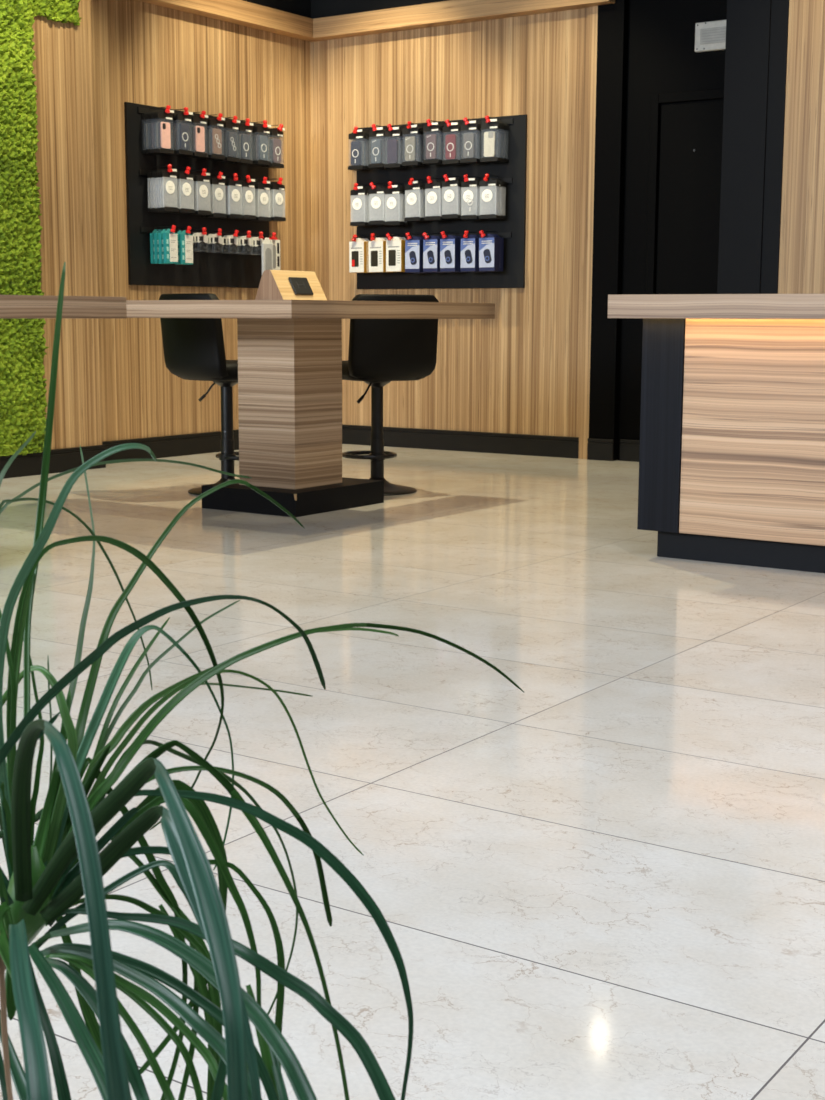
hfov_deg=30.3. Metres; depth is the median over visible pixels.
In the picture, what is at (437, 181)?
packet
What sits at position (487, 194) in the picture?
packet
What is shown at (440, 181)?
packet
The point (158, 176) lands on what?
packet
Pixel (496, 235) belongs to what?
box
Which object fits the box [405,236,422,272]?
box
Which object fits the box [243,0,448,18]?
ceiling
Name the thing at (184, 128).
packet
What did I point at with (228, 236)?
pouch
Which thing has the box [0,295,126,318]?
bar table
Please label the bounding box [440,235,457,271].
box
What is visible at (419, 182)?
packet
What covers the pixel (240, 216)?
tray
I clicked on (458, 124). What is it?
packet
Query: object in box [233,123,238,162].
packet
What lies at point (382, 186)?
packet
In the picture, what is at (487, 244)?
box
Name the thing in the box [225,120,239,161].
packet
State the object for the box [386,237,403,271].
box
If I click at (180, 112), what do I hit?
packet
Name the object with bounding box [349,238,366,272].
box
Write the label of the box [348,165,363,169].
tray
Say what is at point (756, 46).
pillar
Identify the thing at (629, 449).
baseboard
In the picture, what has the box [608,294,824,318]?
countertop
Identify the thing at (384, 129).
packet
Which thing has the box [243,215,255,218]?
tray
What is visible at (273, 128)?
packet
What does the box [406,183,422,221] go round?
packet
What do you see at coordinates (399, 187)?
packet
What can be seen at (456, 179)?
packet
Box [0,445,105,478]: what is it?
baseboard
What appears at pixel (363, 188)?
packet
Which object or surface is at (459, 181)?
packet
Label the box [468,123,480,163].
packet
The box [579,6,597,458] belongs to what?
trim
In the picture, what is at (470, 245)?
box
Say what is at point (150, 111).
packet
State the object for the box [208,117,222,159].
packet
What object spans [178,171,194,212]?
packet
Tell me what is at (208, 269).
display board
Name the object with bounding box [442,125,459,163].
packet
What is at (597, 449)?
baseboard
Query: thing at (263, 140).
packet
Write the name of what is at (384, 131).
packet
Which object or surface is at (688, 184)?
door
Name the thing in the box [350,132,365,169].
packet
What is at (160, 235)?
box
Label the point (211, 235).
pouch
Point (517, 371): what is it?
wall
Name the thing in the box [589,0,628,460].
trim
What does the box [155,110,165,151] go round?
packet
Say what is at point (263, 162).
tray
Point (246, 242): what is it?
pouch
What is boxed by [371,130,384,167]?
packet
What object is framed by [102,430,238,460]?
baseboard
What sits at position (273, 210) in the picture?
packet
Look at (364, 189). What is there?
packet
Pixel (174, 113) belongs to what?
packet
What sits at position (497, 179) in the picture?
packet
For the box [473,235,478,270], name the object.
box
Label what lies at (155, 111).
packet
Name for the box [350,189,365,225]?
packet
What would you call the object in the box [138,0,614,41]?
trim
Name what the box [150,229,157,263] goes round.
box
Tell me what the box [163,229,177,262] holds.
box
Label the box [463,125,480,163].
packet
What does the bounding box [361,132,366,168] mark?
packet
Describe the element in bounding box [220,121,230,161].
packet
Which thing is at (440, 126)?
packet
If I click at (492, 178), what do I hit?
packet
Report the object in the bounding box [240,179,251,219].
packet
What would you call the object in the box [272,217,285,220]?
tray
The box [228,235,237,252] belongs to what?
pouch
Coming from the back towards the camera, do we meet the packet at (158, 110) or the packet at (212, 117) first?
the packet at (212, 117)
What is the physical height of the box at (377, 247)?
0.254 m
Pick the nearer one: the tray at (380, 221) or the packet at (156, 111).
the packet at (156, 111)
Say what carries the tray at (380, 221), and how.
on the packet at (376, 202)
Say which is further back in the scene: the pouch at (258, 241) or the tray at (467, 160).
the pouch at (258, 241)
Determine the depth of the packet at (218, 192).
10.74 m
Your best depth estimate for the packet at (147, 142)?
10.31 m
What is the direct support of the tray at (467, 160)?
on the packet at (468, 138)
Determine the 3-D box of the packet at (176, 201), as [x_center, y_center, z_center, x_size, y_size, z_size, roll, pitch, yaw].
[-1.605,-2.467,10.503,0.020,0.280,0.141,7,11,35]
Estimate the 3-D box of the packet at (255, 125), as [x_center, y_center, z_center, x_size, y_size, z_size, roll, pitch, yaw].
[-1.126,-2.961,11.117,0.019,0.280,0.141,6,11,35]
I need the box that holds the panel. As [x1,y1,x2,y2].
[0,0,80,455]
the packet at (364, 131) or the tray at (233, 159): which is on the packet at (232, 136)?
the tray at (233, 159)
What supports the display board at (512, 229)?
attached to the wall at (517, 371)
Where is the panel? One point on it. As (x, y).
(23, 402)
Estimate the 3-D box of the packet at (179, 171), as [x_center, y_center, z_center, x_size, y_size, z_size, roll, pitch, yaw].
[-1.588,-2.469,10.493,0.020,0.280,0.141,6,10,33]
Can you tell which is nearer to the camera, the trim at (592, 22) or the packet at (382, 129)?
the trim at (592, 22)
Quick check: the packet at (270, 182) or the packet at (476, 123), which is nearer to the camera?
the packet at (476, 123)
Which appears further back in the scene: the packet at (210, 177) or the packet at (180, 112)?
the packet at (210, 177)
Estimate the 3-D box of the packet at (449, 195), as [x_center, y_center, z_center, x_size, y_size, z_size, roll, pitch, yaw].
[0.272,-2.534,10.962,0.141,0.280,0.020,5,10,33]
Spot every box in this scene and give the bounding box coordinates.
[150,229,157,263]
[154,229,160,263]
[158,229,172,263]
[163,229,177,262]
[175,230,188,264]
[179,230,192,264]
[270,237,279,269]
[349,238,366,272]
[361,238,368,272]
[368,238,385,271]
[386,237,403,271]
[398,237,404,271]
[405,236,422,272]
[423,236,439,271]
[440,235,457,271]
[453,236,460,271]
[461,235,478,271]
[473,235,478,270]
[479,234,496,270]
[487,234,503,271]
[491,234,499,270]
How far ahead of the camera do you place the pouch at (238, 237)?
11.06 m
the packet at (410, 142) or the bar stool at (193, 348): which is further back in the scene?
the packet at (410, 142)
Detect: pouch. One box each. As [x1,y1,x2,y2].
[193,233,197,250]
[194,233,203,250]
[197,232,207,250]
[207,234,215,251]
[209,234,218,251]
[213,234,221,251]
[222,235,228,252]
[226,235,234,252]
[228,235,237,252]
[237,236,242,253]
[239,236,247,253]
[242,236,251,252]
[252,237,260,253]
[255,237,263,253]
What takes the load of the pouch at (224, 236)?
hanging from the display board at (208, 269)
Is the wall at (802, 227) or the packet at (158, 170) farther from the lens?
the packet at (158, 170)
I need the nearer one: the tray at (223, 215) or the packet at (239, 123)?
the tray at (223, 215)
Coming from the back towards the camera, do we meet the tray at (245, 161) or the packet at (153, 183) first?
the tray at (245, 161)
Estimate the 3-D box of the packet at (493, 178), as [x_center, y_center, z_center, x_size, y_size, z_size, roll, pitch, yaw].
[0.555,-2.495,10.807,0.141,0.280,0.020,6,11,34]
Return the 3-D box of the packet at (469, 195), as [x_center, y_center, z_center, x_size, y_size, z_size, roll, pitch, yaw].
[0.406,-2.509,10.869,0.141,0.280,0.020,6,11,35]
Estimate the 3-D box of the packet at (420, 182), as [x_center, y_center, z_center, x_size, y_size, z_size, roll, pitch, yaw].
[0.047,-2.564,11.209,0.141,0.280,0.020,6,10,34]
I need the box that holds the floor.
[0,444,824,1099]
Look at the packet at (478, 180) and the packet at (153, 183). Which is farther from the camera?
the packet at (478, 180)
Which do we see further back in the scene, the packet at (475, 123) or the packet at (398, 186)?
the packet at (398, 186)
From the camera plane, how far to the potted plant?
0.97 m
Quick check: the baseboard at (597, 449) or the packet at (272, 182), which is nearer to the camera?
the baseboard at (597, 449)
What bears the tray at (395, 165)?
on the packet at (392, 144)
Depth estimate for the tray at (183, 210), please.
10.48 m
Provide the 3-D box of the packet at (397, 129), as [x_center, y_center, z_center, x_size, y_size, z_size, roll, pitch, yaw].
[-0.129,-2.960,11.209,0.141,0.280,0.019,6,10,35]
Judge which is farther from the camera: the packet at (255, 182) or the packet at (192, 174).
the packet at (255, 182)
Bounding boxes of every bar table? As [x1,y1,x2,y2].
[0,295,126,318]
[126,300,494,516]
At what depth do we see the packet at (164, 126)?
10.27 m
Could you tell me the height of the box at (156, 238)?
0.231 m
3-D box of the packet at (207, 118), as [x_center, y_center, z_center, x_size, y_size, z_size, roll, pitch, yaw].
[-1.427,-2.894,10.708,0.019,0.280,0.141,6,10,32]
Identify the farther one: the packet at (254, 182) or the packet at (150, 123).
the packet at (254, 182)
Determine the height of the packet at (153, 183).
0.280 m
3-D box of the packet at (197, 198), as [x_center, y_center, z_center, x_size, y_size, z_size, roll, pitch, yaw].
[-1.474,-2.484,10.620,0.020,0.280,0.141,7,11,36]
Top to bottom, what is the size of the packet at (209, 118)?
0.280 m
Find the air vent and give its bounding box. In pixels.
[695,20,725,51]
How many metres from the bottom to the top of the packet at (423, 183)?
0.280 m
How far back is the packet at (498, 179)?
10.84 m
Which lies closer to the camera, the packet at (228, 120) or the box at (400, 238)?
the packet at (228, 120)
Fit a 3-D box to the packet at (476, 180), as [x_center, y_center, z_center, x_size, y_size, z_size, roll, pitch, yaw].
[0.440,-2.513,10.915,0.141,0.280,0.020,7,11,33]
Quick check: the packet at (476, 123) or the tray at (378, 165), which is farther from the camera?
the tray at (378, 165)
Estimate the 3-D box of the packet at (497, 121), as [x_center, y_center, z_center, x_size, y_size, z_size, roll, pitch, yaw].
[0.581,-2.897,10.784,0.141,0.280,0.019,6,11,33]
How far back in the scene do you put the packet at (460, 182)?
10.98 m
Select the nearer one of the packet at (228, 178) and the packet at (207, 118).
the packet at (207, 118)
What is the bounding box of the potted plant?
[0,262,523,1099]
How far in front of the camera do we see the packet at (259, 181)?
11.13 m
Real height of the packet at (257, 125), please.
0.280 m
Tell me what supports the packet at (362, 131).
hanging from the display board at (512, 229)
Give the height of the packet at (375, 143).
0.280 m
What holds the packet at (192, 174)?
hanging from the display board at (208, 269)
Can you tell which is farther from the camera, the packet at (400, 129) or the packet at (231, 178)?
the packet at (400, 129)
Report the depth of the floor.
3.43 m
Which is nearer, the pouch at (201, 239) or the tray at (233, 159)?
the pouch at (201, 239)
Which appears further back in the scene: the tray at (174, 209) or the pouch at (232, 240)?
the pouch at (232, 240)
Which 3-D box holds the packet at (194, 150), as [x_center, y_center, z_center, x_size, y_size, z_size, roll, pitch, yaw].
[-1.488,-2.871,10.548,0.019,0.280,0.141,6,10,33]
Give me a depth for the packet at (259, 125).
11.06 m
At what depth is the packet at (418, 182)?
11.15 m
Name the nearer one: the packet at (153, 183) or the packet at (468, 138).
the packet at (153, 183)
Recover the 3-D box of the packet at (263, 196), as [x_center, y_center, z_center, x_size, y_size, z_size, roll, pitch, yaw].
[-1.091,-2.558,11.156,0.020,0.280,0.141,6,10,35]
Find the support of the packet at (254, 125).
hanging from the display board at (208, 269)
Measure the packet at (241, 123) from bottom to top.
0.280 m
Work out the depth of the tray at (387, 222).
11.24 m
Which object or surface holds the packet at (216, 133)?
hanging from the display board at (208, 269)
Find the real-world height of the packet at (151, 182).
0.280 m
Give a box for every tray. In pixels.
[162,207,178,211]
[179,208,194,212]
[196,210,210,214]
[211,213,226,217]
[225,157,239,161]
[228,214,242,218]
[238,159,252,163]
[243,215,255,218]
[256,160,270,164]
[257,216,270,220]
[270,163,283,167]
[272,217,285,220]
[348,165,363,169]
[350,222,365,225]
[368,163,384,167]
[369,220,385,224]
[384,163,400,167]
[384,221,400,224]
[404,217,421,220]
[423,159,439,163]
[424,216,441,219]
[441,214,458,218]
[442,159,459,163]
[460,158,477,162]
[460,215,477,218]
[479,214,496,218]
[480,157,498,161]
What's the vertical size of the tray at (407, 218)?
0.027 m
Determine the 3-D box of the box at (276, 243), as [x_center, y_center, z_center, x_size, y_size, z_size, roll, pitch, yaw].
[-1.027,-2.191,11.313,0.027,0.276,0.112,6,11,32]
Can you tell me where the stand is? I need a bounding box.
[255,270,326,299]
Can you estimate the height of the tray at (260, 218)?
0.027 m
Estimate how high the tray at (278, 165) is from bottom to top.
0.027 m
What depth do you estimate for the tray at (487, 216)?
10.78 m
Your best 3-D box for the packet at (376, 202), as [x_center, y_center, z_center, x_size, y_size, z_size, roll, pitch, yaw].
[-0.264,-2.570,11.338,0.141,0.280,0.020,6,10,32]
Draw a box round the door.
[645,88,723,293]
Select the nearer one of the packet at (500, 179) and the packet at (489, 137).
the packet at (489, 137)
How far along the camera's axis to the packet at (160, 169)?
10.34 m
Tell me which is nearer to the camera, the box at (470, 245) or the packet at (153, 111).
the packet at (153, 111)
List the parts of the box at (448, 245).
panel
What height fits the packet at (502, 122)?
0.280 m
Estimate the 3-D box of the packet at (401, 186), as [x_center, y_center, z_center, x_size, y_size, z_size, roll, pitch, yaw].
[-0.101,-2.555,11.297,0.141,0.280,0.020,6,10,33]
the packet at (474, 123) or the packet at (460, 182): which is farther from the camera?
the packet at (460, 182)
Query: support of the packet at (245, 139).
hanging from the display board at (208, 269)
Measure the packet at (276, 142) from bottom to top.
0.280 m
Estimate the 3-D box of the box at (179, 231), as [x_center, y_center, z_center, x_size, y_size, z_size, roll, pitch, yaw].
[-1.602,-2.099,10.555,0.024,0.231,0.116,6,11,35]
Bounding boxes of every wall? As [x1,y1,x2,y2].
[32,0,101,449]
[90,0,311,441]
[311,0,726,459]
[778,0,824,293]
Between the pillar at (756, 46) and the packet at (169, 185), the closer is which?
the pillar at (756, 46)
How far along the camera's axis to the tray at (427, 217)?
11.05 m
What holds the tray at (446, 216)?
on the packet at (449, 195)
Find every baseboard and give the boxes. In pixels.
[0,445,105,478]
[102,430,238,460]
[342,425,578,458]
[587,438,613,460]
[620,439,639,461]
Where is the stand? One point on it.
(274, 284)
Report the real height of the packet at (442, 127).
0.280 m
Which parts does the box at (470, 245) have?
panel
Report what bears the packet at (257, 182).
hanging from the display board at (208, 269)
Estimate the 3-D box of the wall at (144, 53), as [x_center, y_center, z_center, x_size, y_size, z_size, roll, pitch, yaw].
[-1.518,-2.688,11.008,0.200,3.950,2.680,6,11,34]
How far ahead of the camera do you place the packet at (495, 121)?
10.73 m
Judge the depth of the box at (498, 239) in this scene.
10.85 m
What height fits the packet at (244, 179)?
0.280 m
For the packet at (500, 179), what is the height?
0.280 m
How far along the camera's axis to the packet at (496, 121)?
10.75 m
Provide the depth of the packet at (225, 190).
10.88 m
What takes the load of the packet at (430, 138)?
hanging from the display board at (512, 229)
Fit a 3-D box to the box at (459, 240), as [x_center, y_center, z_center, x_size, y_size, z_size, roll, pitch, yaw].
[0.288,-2.154,11.064,0.128,0.260,0.046,6,10,36]
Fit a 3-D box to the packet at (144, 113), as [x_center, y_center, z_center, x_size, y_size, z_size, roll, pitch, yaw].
[-1.790,-2.839,10.355,0.019,0.280,0.141,6,11,34]
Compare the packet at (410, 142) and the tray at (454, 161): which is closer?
the tray at (454, 161)
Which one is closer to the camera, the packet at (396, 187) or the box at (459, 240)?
the box at (459, 240)
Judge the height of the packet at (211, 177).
0.280 m
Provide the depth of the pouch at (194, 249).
10.68 m
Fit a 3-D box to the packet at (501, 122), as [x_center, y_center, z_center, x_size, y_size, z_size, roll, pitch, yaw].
[0.608,-2.903,10.825,0.141,0.280,0.019,6,11,33]
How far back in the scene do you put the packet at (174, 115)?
10.39 m
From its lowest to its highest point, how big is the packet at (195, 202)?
0.280 m
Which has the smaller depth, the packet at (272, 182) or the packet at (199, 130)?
the packet at (199, 130)
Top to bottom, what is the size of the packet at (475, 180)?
0.280 m
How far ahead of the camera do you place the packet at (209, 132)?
10.66 m
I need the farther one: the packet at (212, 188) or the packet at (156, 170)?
the packet at (212, 188)
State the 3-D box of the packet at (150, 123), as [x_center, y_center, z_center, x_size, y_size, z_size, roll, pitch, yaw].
[-1.750,-2.835,10.327,0.019,0.280,0.141,7,11,35]
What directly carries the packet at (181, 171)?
hanging from the display board at (208, 269)
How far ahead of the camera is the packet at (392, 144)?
11.18 m
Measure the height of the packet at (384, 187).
0.280 m
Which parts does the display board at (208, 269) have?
screen guard sleeve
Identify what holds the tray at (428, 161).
on the packet at (430, 138)
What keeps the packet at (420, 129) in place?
hanging from the display board at (512, 229)
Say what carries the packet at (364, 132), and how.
hanging from the display board at (512, 229)
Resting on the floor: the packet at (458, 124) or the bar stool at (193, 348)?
the bar stool at (193, 348)
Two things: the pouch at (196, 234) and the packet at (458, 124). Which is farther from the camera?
the packet at (458, 124)
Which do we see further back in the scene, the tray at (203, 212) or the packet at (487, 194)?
the packet at (487, 194)
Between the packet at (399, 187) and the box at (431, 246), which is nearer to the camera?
the box at (431, 246)
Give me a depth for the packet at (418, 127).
11.12 m
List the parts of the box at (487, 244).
panel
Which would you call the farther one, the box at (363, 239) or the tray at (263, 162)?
the box at (363, 239)
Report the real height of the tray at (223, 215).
0.027 m
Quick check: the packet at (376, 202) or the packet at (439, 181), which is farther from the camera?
the packet at (376, 202)
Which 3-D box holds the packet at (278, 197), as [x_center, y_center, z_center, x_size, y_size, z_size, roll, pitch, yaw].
[-0.993,-2.588,11.296,0.020,0.280,0.141,6,11,34]
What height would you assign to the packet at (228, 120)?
0.280 m
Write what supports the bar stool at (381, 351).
on the floor
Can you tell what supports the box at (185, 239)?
hanging from the display board at (208, 269)
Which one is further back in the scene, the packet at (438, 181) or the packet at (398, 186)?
the packet at (398, 186)
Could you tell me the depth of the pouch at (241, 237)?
11.04 m
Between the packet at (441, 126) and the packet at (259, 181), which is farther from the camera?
the packet at (259, 181)
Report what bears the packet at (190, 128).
hanging from the display board at (208, 269)
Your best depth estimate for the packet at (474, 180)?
10.87 m
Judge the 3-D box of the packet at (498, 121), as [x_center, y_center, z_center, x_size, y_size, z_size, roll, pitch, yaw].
[0.592,-2.897,10.797,0.141,0.280,0.019,6,10,36]
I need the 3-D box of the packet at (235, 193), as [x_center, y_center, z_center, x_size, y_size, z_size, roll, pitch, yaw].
[-1.267,-2.517,10.879,0.020,0.280,0.141,7,11,35]
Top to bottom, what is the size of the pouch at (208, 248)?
0.132 m
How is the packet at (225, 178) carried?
hanging from the display board at (208, 269)
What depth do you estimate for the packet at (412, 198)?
11.14 m
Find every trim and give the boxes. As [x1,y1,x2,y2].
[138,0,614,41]
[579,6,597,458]
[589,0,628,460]
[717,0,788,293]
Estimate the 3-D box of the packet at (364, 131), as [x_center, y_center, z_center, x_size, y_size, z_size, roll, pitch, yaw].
[-0.374,-3.001,11.434,0.141,0.280,0.019,7,11,34]
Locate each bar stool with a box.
[159,293,238,494]
[342,294,438,495]
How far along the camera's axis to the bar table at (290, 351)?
7.80 m
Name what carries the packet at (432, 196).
hanging from the display board at (512, 229)
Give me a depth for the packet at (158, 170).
10.35 m
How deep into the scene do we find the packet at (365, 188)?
11.44 m
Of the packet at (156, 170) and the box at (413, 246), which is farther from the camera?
the box at (413, 246)
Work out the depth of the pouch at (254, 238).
11.16 m
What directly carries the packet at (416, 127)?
hanging from the display board at (512, 229)
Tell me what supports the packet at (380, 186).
hanging from the display board at (512, 229)
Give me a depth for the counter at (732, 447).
6.08 m
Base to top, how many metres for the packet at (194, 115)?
0.280 m
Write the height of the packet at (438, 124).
0.280 m
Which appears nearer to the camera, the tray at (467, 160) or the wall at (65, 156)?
the wall at (65, 156)
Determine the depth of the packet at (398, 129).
11.20 m
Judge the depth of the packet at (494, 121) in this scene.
10.72 m
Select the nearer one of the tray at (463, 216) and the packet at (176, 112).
the packet at (176, 112)
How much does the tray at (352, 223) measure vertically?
0.027 m
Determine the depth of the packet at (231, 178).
10.86 m
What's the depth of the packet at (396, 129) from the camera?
11.18 m
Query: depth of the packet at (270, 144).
11.20 m
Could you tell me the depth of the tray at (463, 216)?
10.88 m
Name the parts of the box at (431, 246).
panel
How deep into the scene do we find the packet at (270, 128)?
11.21 m
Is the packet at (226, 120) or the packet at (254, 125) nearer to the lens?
the packet at (226, 120)
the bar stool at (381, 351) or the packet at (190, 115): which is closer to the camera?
the bar stool at (381, 351)
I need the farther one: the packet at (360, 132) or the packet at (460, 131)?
the packet at (360, 132)
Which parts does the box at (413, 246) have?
panel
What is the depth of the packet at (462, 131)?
10.93 m
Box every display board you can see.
[124,102,284,287]
[352,114,526,288]
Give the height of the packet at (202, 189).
0.280 m
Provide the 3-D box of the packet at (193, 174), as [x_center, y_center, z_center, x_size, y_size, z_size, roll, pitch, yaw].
[-1.507,-2.487,10.639,0.020,0.280,0.141,6,10,34]
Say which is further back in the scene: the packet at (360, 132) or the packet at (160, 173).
the packet at (360, 132)
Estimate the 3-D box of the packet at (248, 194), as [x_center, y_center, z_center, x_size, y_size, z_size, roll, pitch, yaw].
[-1.185,-2.538,11.001,0.020,0.280,0.141,6,11,33]
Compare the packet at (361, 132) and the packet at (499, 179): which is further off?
the packet at (361, 132)
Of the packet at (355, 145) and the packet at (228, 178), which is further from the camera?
the packet at (355, 145)
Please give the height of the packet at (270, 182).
0.280 m
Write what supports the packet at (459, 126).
hanging from the display board at (512, 229)
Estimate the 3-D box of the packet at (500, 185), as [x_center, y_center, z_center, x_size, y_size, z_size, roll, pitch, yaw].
[0.569,-2.497,10.821,0.141,0.280,0.020,6,11,33]
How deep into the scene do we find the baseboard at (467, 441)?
11.32 m
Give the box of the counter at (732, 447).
[608,294,824,572]
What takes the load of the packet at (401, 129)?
hanging from the display board at (512, 229)
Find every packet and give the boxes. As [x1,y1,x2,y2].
[141,113,155,153]
[143,111,157,154]
[145,111,160,154]
[147,111,161,154]
[147,170,161,212]
[149,111,164,154]
[150,170,164,212]
[151,111,162,153]
[152,111,167,154]
[152,170,166,212]
[154,110,168,154]
[154,170,169,212]
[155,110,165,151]
[155,169,166,211]
[157,169,168,211]
[158,110,173,153]
[159,169,174,211]
[162,169,178,211]
[170,113,184,155]
[172,112,186,155]
[172,172,187,213]
[173,112,183,154]
[175,171,189,213]
[176,112,190,155]
[177,112,192,154]
[177,171,191,213]
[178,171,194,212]
[185,115,195,157]
[187,115,196,157]
[188,174,197,214]
[189,115,201,157]
[190,174,199,214]
[191,115,205,157]
[192,174,205,215]
[193,115,207,157]
[194,173,207,214]
[196,173,210,214]
[203,118,214,159]
[204,118,217,159]
[205,177,215,217]
[206,118,220,159]
[207,177,218,217]
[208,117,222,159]
[209,117,224,159]
[209,176,222,217]
[211,176,226,217]
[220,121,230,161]
[221,120,233,161]
[222,178,233,218]
[224,120,235,159]
[224,178,235,218]
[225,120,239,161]
[225,178,229,212]
[227,178,239,218]
[228,178,242,218]
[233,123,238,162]
[235,123,248,163]
[237,123,244,163]
[238,123,252,163]
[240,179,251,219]
[242,179,253,219]
[242,179,255,218]
[249,182,262,221]
[250,125,263,165]
[251,182,263,220]
[252,125,261,164]
[253,125,263,164]
[254,182,260,220]
[255,125,264,164]
[255,181,260,219]
[256,125,270,164]
[257,181,270,220]
[266,128,277,167]
[267,128,279,167]
[268,182,274,216]
[268,182,279,221]
[269,128,277,167]
[270,128,283,167]
[270,182,281,220]
[272,182,285,220]
[348,132,363,169]
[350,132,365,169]
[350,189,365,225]
[353,132,369,170]
[354,131,368,169]
[355,189,367,225]
[358,188,369,225]
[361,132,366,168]
[364,131,370,169]
[365,188,370,225]
[368,130,384,167]
[369,186,385,224]
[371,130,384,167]
[371,186,383,224]
[373,129,385,163]
[374,129,386,168]
[379,131,384,167]
[379,187,385,220]
[382,186,387,219]
[384,130,400,167]
[384,187,400,224]
[387,129,402,168]
[388,187,402,224]
[389,129,404,168]
[389,186,403,224]
[389,187,405,225]
[390,129,401,167]
[391,129,406,168]
[397,129,407,168]
[401,186,407,224]
[402,127,418,165]
[404,183,421,220]
[405,129,420,166]
[406,127,420,165]
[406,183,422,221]
[407,127,423,166]
[409,182,424,221]
[411,182,424,221]
[412,183,428,221]
[416,127,421,165]
[420,182,425,221]
[423,125,439,163]
[424,180,441,219]
[425,126,441,163]
[425,126,442,164]
[425,181,442,220]
[427,127,442,164]
[428,124,442,164]
[428,181,443,220]
[434,181,445,220]
[440,181,446,219]
[441,180,458,218]
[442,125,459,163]
[444,181,460,218]
[445,126,460,163]
[445,131,461,164]
[446,131,462,164]
[447,179,461,219]
[448,182,460,218]
[458,124,460,158]
[460,123,477,162]
[460,180,477,218]
[462,180,479,219]
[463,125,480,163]
[464,180,480,219]
[467,123,478,162]
[467,180,483,219]
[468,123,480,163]
[472,123,482,163]
[476,180,482,219]
[479,178,496,218]
[480,121,498,161]
[484,121,499,160]
[484,179,501,218]
[486,121,500,161]
[486,179,503,219]
[487,121,504,162]
[487,178,497,218]
[490,121,501,161]
[492,121,505,161]
[493,122,506,162]
[493,178,499,218]
[493,179,505,219]
[494,121,503,160]
[495,122,507,162]
[495,179,502,218]
[496,179,504,218]
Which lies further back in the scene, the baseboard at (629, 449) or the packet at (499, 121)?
the packet at (499, 121)

